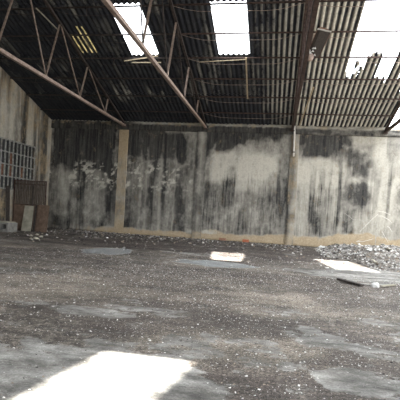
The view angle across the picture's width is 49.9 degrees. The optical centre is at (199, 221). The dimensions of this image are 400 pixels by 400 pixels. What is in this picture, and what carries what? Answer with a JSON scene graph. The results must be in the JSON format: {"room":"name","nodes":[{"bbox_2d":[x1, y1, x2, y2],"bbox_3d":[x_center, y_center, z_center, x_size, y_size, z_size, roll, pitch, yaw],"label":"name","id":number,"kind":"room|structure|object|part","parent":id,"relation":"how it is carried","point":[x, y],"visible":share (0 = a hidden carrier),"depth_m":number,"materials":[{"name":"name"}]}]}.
{"room":"abandoned warehouse","nodes":[
{"label":"abandoned warehouse","id":0,"kind":"room"},
{"bbox_2d":[0,67,51,220],"bbox_3d":[-11.723,-4.843,13.259,0.333,10.805,27.724,4,1,10],"label":"wall","id":1,"kind":"structure","parent":0,"point":[22,120],"depth_m":23.81,"materials":[{"name":"concrete"}]},
{"bbox_2d":[0,137,35,190],"bbox_3d":[-10.280,-3.024,22.229,0.260,2.760,6.050,4,1,10],"label":"window","id":2,"kind":"structure","parent":1,"relation":"in","point":[16,160],"depth_m":23.30,"materials":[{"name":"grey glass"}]},
{"bbox_3d":[-10.225,-3.025,22.394,0.030,1.240,3.401,4,1,10],"label":"rusted panel","id":3,"kind":"part","parent":2,"relation":"part of","materials":[{"name":"grey metal"}]},
{"bbox_2d":[0,228,399,399],"bbox_3d":[2.522,1.473,10.721,29.980,0.028,27.960,4,1,10],"label":"floor","id":4,"kind":"structure","parent":0,"point":[180,381],"depth_m":5.99,"materials":[{"name":"grey concrete"}]},
{"bbox_2d":[5,186,9,220],"bbox_3d":[-10.070,-0.708,22.522,0.360,2.364,0.090,4,1,10],"label":"plank","id":5,"kind":"object","parent":4,"relation":"on","point":[7,218],"visible":0.64,"depth_m":22.50,"materials":[{"name":"black wood"}]},
{"bbox_2d":[0,221,17,231],"bbox_3d":[-9.954,0.237,21.765,1.030,0.510,0.900,4,1,10],"label":"concrete block","id":6,"kind":"object","parent":4,"relation":"on","point":[5,226],"visible":0.98,"depth_m":21.51,"materials":[{"name":"grey concrete"}]},
{"bbox_2d":[21,206,33,230],"bbox_3d":[-9.161,-0.170,22.854,0.560,1.350,0.249,4,1,10],"label":"board","id":7,"kind":"object","parent":4,"relation":"on","point":[28,210],"visible":0.96,"depth_m":22.84,"materials":[{"name":"grey wood"}]},
{"bbox_2d":[12,180,46,230],"bbox_3d":[-9.154,-0.850,23.023,1.890,2.720,0.100,4,1,10],"label":"gate","id":8,"kind":"object","parent":4,"relation":"on","point":[18,209],"visible":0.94,"depth_m":23.07,"materials":[{"name":"orange metal"}]},
{"bbox_3d":[-9.189,-0.201,23.058,1.770,1.380,0.022,4,1,10],"label":"panel","id":9,"kind":"part","parent":8,"relation":"part of","materials":[{"name":"brown metal"}]},
{"bbox_2d":[32,205,36,231],"bbox_3d":[-8.766,-0.166,22.812,0.110,1.390,0.184,4,1,10],"label":"board","id":10,"kind":"object","parent":4,"relation":"on","point":[33,229],"visible":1,"depth_m":22.79,"materials":[{"name":"black wood"}]},
{"bbox_2d":[35,205,48,232],"bbox_3d":[-8.327,-0.158,22.737,0.640,1.430,0.189,4,1,10],"label":"board","id":11,"kind":"object","parent":4,"relation":"on","point":[43,210],"visible":1,"depth_m":22.72,"materials":[{"name":"brown wood"}]},
{"bbox_2d":[114,130,128,232],"bbox_3d":[-4.754,-2.420,25.998,0.588,6.250,0.069,4,1,10],"label":"concrete column","id":12,"kind":"structure","parent":4,"relation":"on","point":[123,134],"depth_m":25.97,"materials":[{"name":"beige concrete"}]},
{"bbox_2d":[0,229,308,262],"bbox_3d":[-2.265,0.963,20.602,14.566,0.147,9.581,4,1,10],"label":"debris","id":13,"kind":"object","parent":4,"relation":"on","point":[78,231],"visible":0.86,"depth_m":22.81,"materials":[{"name":"grey gravel"}]},
{"bbox_2d":[192,132,206,238],"bbox_3d":[-0.031,-2.120,25.164,0.564,6.250,0.069,4,1,10],"label":"concrete column","id":14,"kind":"structure","parent":4,"relation":"on","point":[202,136],"depth_m":25.14,"materials":[{"name":"grey concrete"}]},
{"bbox_2d":[0,246,399,399],"bbox_3d":[1.513,1.405,11.071,13.773,0.054,14.405,3,1,-30],"label":"chips","id":15,"kind":"object","parent":4,"relation":"on","point":[4,246],"visible":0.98,"depth_m":7.93,"materials":[{"name":"grey gravel"}]},
{"bbox_2d":[285,134,299,244],"bbox_3d":[5.197,-1.788,24.241,0.486,6.250,0.069,4,1,10],"label":"concrete column","id":16,"kind":"structure","parent":4,"relation":"on","point":[293,169],"depth_m":24.21,"materials":[{"name":"beige concrete"}]},
{"bbox_2d":[293,126,294,155],"bbox_3d":[5.277,-4.502,24.113,0.162,1.684,0.199,4,1,10],"label":"drain pipe","id":17,"kind":"object","parent":16,"relation":"attached to","point":[294,126],"visible":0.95,"depth_m":24.03,"materials":[{"name":"white plastic"}]},
{"bbox_2d":[337,278,363,285],"bbox_3d":[3.715,1.501,10.671,0.100,0.061,0.844,3,1,-23],"label":"plank","id":18,"kind":"object","parent":4,"relation":"on","point":[338,279],"visible":1,"depth_m":10.61,"materials":[{"name":"black wood"}]},
{"bbox_2d":[314,244,399,272],"bbox_3d":[9.323,1.494,17.844,11.520,0.584,11.160,4,1,10],"label":"mound","id":19,"kind":"object","parent":4,"relation":"on","point":[352,249],"visible":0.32,"depth_m":16.88,"materials":[{"name":"grey gravel"}]},
{"bbox_2d":[288,244,399,271],"bbox_3d":[8.248,1.398,18.133,9.115,0.621,10.911,4,1,10],"label":"chips","id":20,"kind":"object","parent":19,"relation":"on","point":[387,252],"visible":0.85,"depth_m":17.41,"materials":[{"name":"grey gravel"}]},
{"bbox_2d":[346,211,391,243],"bbox_3d":[9.003,0.509,23.064,2.476,2.178,0.184,4,1,10],"label":"shrub","id":21,"kind":"object","parent":4,"relation":"on","point":[379,211],"visible":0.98,"depth_m":23.04,"materials":[{"name":"beige plant"}]},
{"bbox_2d":[370,282,379,287],"bbox_3d":[4.238,1.539,10.410,0.195,0.138,0.231,4,1,12],"label":"lump","id":22,"kind":"object","parent":4,"relation":"on","point":[373,284],"visible":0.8,"depth_m":10.33,"materials":[{"name":"white stone"}]},
{"bbox_2d":[380,284,395,286],"bbox_3d":[4.607,1.562,10.533,0.706,0.052,0.081,2,2,-41],"label":"board","id":23,"kind":"object","parent":4,"relation":"on","point":[387,284],"visible":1,"depth_m":10.51,"materials":[{"name":"beige wood"}]},
{"bbox_2d":[0,0,399,127],"bbox_3d":[-0.649,-7.613,18.599,19.994,4.362,14.578,4,1,10],"label":"ceiling","id":24,"kind":"structure","parent":0,"point":[289,19],"depth_m":19.98,"materials":[{"name":"grey metal"}]},
{"bbox_2d":[72,26,96,52],"bbox_3d":[-5.208,-8.057,19.015,0.998,0.779,2.402,4,1,10],"label":"sheet","id":25,"kind":"object","parent":24,"relation":"attached to","point":[76,26],"visible":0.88,"depth_m":19.18,"materials":[{"name":"yellow plastic"}]},
{"bbox_2d":[308,22,331,61],"bbox_3d":[4.584,-6.988,16.740,0.584,1.238,1.154,3,1,-8],"label":"fitting","id":26,"kind":"object","parent":24,"relation":"hanging from","point":[322,34],"visible":0.87,"depth_m":16.66,"materials":[{"name":"grey metal"}]},
{"bbox_2d":[308,54,313,61],"bbox_3d":[4.362,-6.555,17.124,0.319,0.330,0.336,4,1,10],"label":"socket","id":27,"kind":"object","parent":26,"relation":"attached to","point":[310,57],"depth_m":17.03,"materials":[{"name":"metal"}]},
{"bbox_2d":[47,119,399,246],"bbox_3d":[5.080,-2.064,24.403,29.823,6.788,0.210,4,1,10],"label":"wall","id":28,"kind":"structure","parent":0,"point":[246,181],"depth_m":24.86,"materials":[{"name":"concrete"}]},
{"bbox_2d":[0,0,126,126],"bbox_3d":[-6.801,-7.169,12.357,0.240,5.294,27.548,4,1,10],"label":"roof truss","id":29,"kind":"object","parent":28,"relation":"attached to","point":[2,51],"visible":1,"depth_m":18.03,"materials":[{"name":"metal"}]},
{"bbox_2d":[0,30,399,42],"bbox_3d":[-0.746,-7.577,17.716,19.603,0.363,0.065,4,1,10],"label":"purlin","id":30,"kind":"object","parent":29,"relation":"on","point":[396,31],"visible":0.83,"depth_m":17.59,"materials":[{"name":"metal"}]},
{"bbox_3d":[-8.016,-8.065,18.995,4.807,0.216,0.057,4,1,10],"label":"tie rod","id":31,"kind":"part","parent":30,"relation":"part of","materials":[{"name":"metal"}]},
{"bbox_3d":[-8.006,-8.194,19.002,4.804,0.052,0.052,4,1,10],"label":"rail","id":32,"kind":"part","parent":30,"relation":"part of","materials":[{"name":"metal"}]},
{"bbox_3d":[-3.234,-7.712,18.152,4.937,0.316,0.057,4,1,10],"label":"tie rod","id":33,"kind":"part","parent":30,"relation":"part of","materials":[{"name":"metal"}]},
{"bbox_3d":[-3.222,-7.891,18.158,4.932,0.052,0.052,4,1,10],"label":"rail","id":34,"kind":"part","parent":30,"relation":"part of","materials":[{"name":"metal"}]},
{"bbox_3d":[1.626,-7.583,17.302,4.932,0.052,0.052,4,1,10],"label":"rail","id":35,"kind":"part","parent":30,"relation":"part of","materials":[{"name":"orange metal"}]},
{"bbox_3d":[1.615,-7.429,17.295,4.936,0.266,0.057,4,1,10],"label":"tie rod","id":36,"kind":"part","parent":30,"relation":"part of","materials":[{"name":"metal"}]},
{"bbox_3d":[6.464,-7.146,16.439,4.935,0.216,0.057,4,1,10],"label":"tie rod","id":37,"kind":"part","parent":30,"relation":"part of","materials":[{"name":"metal"}]},
{"bbox_3d":[6.473,-7.275,16.446,4.932,0.052,0.052,4,1,10],"label":"rail","id":38,"kind":"part","parent":30,"relation":"part of","materials":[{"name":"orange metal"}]},
{"bbox_2d":[10,77,399,85],"bbox_3d":[-0.273,-6.720,20.698,19.603,0.363,0.065,4,1,10],"label":"purlin","id":39,"kind":"object","parent":29,"relation":"on","point":[13,78],"visible":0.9,"depth_m":20.47,"materials":[{"name":"metal"}]},
{"bbox_3d":[-7.544,-7.208,21.978,4.807,0.216,0.057,4,1,10],"label":"tie rod","id":40,"kind":"part","parent":39,"relation":"part of","materials":[{"name":"metal"}]},
{"bbox_3d":[-7.534,-7.338,21.985,4.804,0.052,0.052,4,1,10],"label":"rail","id":41,"kind":"part","parent":39,"relation":"part of","materials":[{"name":"metal"}]},
{"bbox_3d":[-2.762,-6.854,21.134,4.937,0.316,0.057,4,1,10],"label":"tie rod","id":42,"kind":"part","parent":39,"relation":"part of","materials":[{"name":"metal"}]},
{"bbox_3d":[-2.750,-7.034,21.140,4.932,0.052,0.052,4,1,10],"label":"rail","id":43,"kind":"part","parent":39,"relation":"part of","materials":[{"name":"metal"}]},
{"bbox_3d":[2.098,-6.726,20.285,4.932,0.052,0.052,4,1,10],"label":"rail","id":44,"kind":"part","parent":39,"relation":"part of","materials":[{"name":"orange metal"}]},
{"bbox_2d":[245,57,247,98],"bbox_3d":[2.205,-6.669,20.231,0.070,0.957,3.158,4,1,9],"label":"batten","id":45,"kind":"object","parent":39,"relation":"attached to","point":[245,57],"visible":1,"depth_m":20.10,"materials":[{"name":"brown wood"}]},
{"bbox_3d":[6.936,-6.289,19.421,4.935,0.216,0.057,4,1,10],"label":"tie rod","id":46,"kind":"part","parent":39,"relation":"part of","materials":[{"name":"metal"}]},
{"bbox_3d":[6.945,-6.418,19.429,4.932,0.052,0.052,4,1,10],"label":"rail","id":47,"kind":"part","parent":39,"relation":"part of","materials":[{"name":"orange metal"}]},
{"bbox_2d":[26,94,399,103],"bbox_3d":[-0.036,-6.290,22.195,19.603,0.363,0.065,4,1,10],"label":"purlin","id":48,"kind":"object","parent":29,"relation":"on","point":[134,96],"visible":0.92,"depth_m":21.96,"materials":[{"name":"metal"}]},
{"bbox_3d":[-7.297,-6.907,23.481,4.804,0.052,0.052,4,1,10],"label":"rail","id":49,"kind":"part","parent":48,"relation":"part of","materials":[{"name":"metal"}]},
{"bbox_3d":[-2.513,-6.604,22.637,4.932,0.052,0.052,4,1,10],"label":"rail","id":50,"kind":"part","parent":48,"relation":"part of","materials":[{"name":"metal"}]},
{"bbox_3d":[-2.525,-6.425,22.631,4.937,0.316,0.057,4,1,10],"label":"tie rod","id":51,"kind":"part","parent":48,"relation":"part of","materials":[{"name":"metal"}]},
{"bbox_3d":[2.335,-6.296,21.781,4.932,0.052,0.052,4,1,10],"label":"rail","id":52,"kind":"part","parent":48,"relation":"part of","materials":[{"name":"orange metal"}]},
{"bbox_2d":[299,87,313,125],"bbox_3d":[5.430,-5.825,22.029,0.071,1.092,3.630,3,1,4],"label":"batten","id":53,"kind":"object","parent":48,"relation":"attached to","point":[313,87],"visible":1,"depth_m":21.77,"materials":[{"name":"beige wood"}]},
{"bbox_3d":[7.173,-5.859,20.918,4.935,0.216,0.057,4,1,10],"label":"tie rod","id":54,"kind":"part","parent":48,"relation":"part of","materials":[{"name":"metal"}]},
{"bbox_3d":[7.182,-5.988,20.925,4.932,0.052,0.052,4,1,10],"label":"rail","id":55,"kind":"part","parent":48,"relation":"part of","materials":[{"name":"orange metal"}]},
{"bbox_2d":[40,109,391,119],"bbox_3d":[0.200,-5.861,23.691,19.604,0.363,0.065,4,1,10],"label":"purlin","id":56,"kind":"object","parent":29,"relation":"on","point":[289,114],"visible":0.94,"depth_m":23.39,"materials":[{"name":"metal"}]},
{"bbox_3d":[-7.060,-6.478,24.978,4.804,0.052,0.052,4,1,10],"label":"rail","id":57,"kind":"part","parent":56,"relation":"part of","materials":[{"name":"metal"}]},
{"bbox_3d":[-2.276,-6.174,24.133,4.932,0.052,0.052,4,1,10],"label":"rail","id":58,"kind":"part","parent":56,"relation":"part of","materials":[{"name":"metal"}]},
{"bbox_3d":[2.561,-5.712,23.270,4.936,0.266,0.057,4,1,10],"label":"tie rod","id":59,"kind":"part","parent":56,"relation":"part of","materials":[{"name":"metal"}]},
{"bbox_3d":[2.572,-5.866,23.277,4.932,0.052,0.052,4,1,10],"label":"rail","id":60,"kind":"part","parent":56,"relation":"part of","materials":[{"name":"orange metal"}]},
{"bbox_3d":[7.410,-5.429,22.414,4.936,0.216,0.057,4,1,10],"label":"tie rod","id":61,"kind":"part","parent":56,"relation":"part of","materials":[{"name":"metal"}]},
{"bbox_3d":[7.419,-5.558,22.421,4.932,0.052,0.052,4,1,10],"label":"rail","id":62,"kind":"part","parent":56,"relation":"part of","materials":[{"name":"orange metal"}]},
{"bbox_2d":[101,0,207,128],"bbox_3d":[-1.954,-6.861,11.501,0.240,5.294,27.548,4,1,10],"label":"roof truss","id":63,"kind":"object","parent":28,"relation":"attached to","point":[107,3],"visible":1,"depth_m":15.94,"materials":[{"name":"metal"}]},
{"bbox_2d":[0,0,393,15],"bbox_3d":[-0.984,-8.010,16.210,19.603,0.363,0.065,4,1,10],"label":"purlin","id":64,"kind":"object","parent":63,"relation":"attached to","point":[349,1],"visible":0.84,"depth_m":16.02,"materials":[{"name":"metal"}]},
{"bbox_3d":[-8.245,-8.627,17.496,4.804,0.052,0.052,4,1,10],"label":"rail","id":65,"kind":"part","parent":64,"relation":"part of","materials":[{"name":"metal"}]},
{"bbox_3d":[-3.473,-8.144,16.645,4.937,0.316,0.057,4,1,10],"label":"tie rod","id":66,"kind":"part","parent":64,"relation":"part of","materials":[{"name":"metal"}]},
{"bbox_3d":[-3.460,-8.323,16.651,4.932,0.052,0.052,4,1,10],"label":"rail","id":67,"kind":"part","parent":64,"relation":"part of","materials":[{"name":"metal"}]},
{"bbox_3d":[1.387,-8.016,15.796,4.932,0.052,0.052,4,1,10],"label":"rail","id":68,"kind":"part","parent":64,"relation":"part of","materials":[{"name":"orange metal"}]},
{"bbox_3d":[1.376,-7.862,15.789,4.936,0.266,0.057,4,1,10],"label":"tie rod","id":69,"kind":"part","parent":64,"relation":"part of","materials":[{"name":"metal"}]},
{"bbox_3d":[6.234,-7.708,14.940,4.932,0.052,0.052,4,1,10],"label":"rail","id":70,"kind":"part","parent":64,"relation":"part of","materials":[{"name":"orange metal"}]},
{"bbox_3d":[6.225,-7.579,14.932,4.935,0.216,0.057,4,1,10],"label":"tie rod","id":71,"kind":"part","parent":64,"relation":"part of","materials":[{"name":"metal"}]},
{"bbox_2d":[0,56,399,65],"bbox_3d":[-0.510,-7.150,19.202,19.604,0.363,0.065,4,1,10],"label":"purlin","id":72,"kind":"object","parent":63,"relation":"attached to","point":[385,57],"visible":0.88,"depth_m":19.03,"materials":[{"name":"metal"}]},
{"bbox_3d":[-7.780,-7.638,20.482,4.808,0.216,0.057,4,1,10],"label":"tie rod","id":73,"kind":"part","parent":72,"relation":"part of","materials":[{"name":"metal"}]},
{"bbox_3d":[-7.771,-7.767,20.489,4.804,0.052,0.052,4,1,10],"label":"rail","id":74,"kind":"part","parent":72,"relation":"part of","materials":[{"name":"metal"}]},
{"bbox_3d":[-2.986,-7.464,19.644,4.932,0.052,0.052,4,1,10],"label":"rail","id":75,"kind":"part","parent":72,"relation":"part of","materials":[{"name":"metal"}]},
{"bbox_3d":[-2.999,-7.285,19.638,4.937,0.316,0.057,4,1,10],"label":"tie rod","id":76,"kind":"part","parent":72,"relation":"part of","materials":[{"name":"metal"}]},
{"bbox_2d":[124,55,157,61],"bbox_3d":[-2.656,-7.332,19.333,1.557,0.299,0.030,4,1,6],"label":"batten","id":77,"kind":"object","parent":72,"relation":"on","point":[157,55],"visible":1,"depth_m":19.34,"materials":[{"name":"beige wood"}]},
{"bbox_2d":[200,59,245,61],"bbox_3d":[0.976,-7.049,18.845,2.072,0.134,0.030,4,1,10],"label":"batten","id":78,"kind":"object","parent":72,"relation":"on","point":[237,59],"visible":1,"depth_m":18.82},
{"bbox_3d":[1.850,-7.002,18.782,4.936,0.266,0.057,4,1,10],"label":"tie rod","id":79,"kind":"part","parent":72,"relation":"part of","materials":[{"name":"metal"}]},
{"bbox_3d":[1.861,-7.156,18.788,4.932,0.052,0.052,4,1,10],"label":"rail","id":80,"kind":"part","parent":72,"relation":"part of","materials":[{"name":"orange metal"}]},
{"bbox_3d":[6.708,-6.848,17.932,4.932,0.052,0.052,4,1,10],"label":"rail","id":81,"kind":"part","parent":72,"relation":"part of","materials":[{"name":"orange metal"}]},
{"bbox_2d":[51,120,399,136],"bbox_3d":[5.277,-5.180,24.248,29.470,0.550,0.279,4,1,10],"label":"trim","id":82,"kind":"structure","parent":28,"relation":"attached to","point":[71,124],"depth_m":24.76,"materials":[{"name":"concrete"}]},
{"bbox_2d":[290,0,319,131],"bbox_3d":[2.894,-6.553,10.645,0.240,5.294,27.548,4,1,10],"label":"roof truss","id":83,"kind":"object","parent":28,"relation":"attached to","point":[312,5],"visible":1,"depth_m":14.67,"materials":[{"name":"brown metal"}]},
{"bbox_2d":[383,102,399,133],"bbox_3d":[7.741,-6.245,9.789,0.240,5.294,27.548,4,1,10],"label":"roof truss","id":84,"kind":"object","parent":28,"relation":"attached to","point":[387,129],"visible":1,"depth_m":21.79,"materials":[{"name":"brown metal"}]}
]}

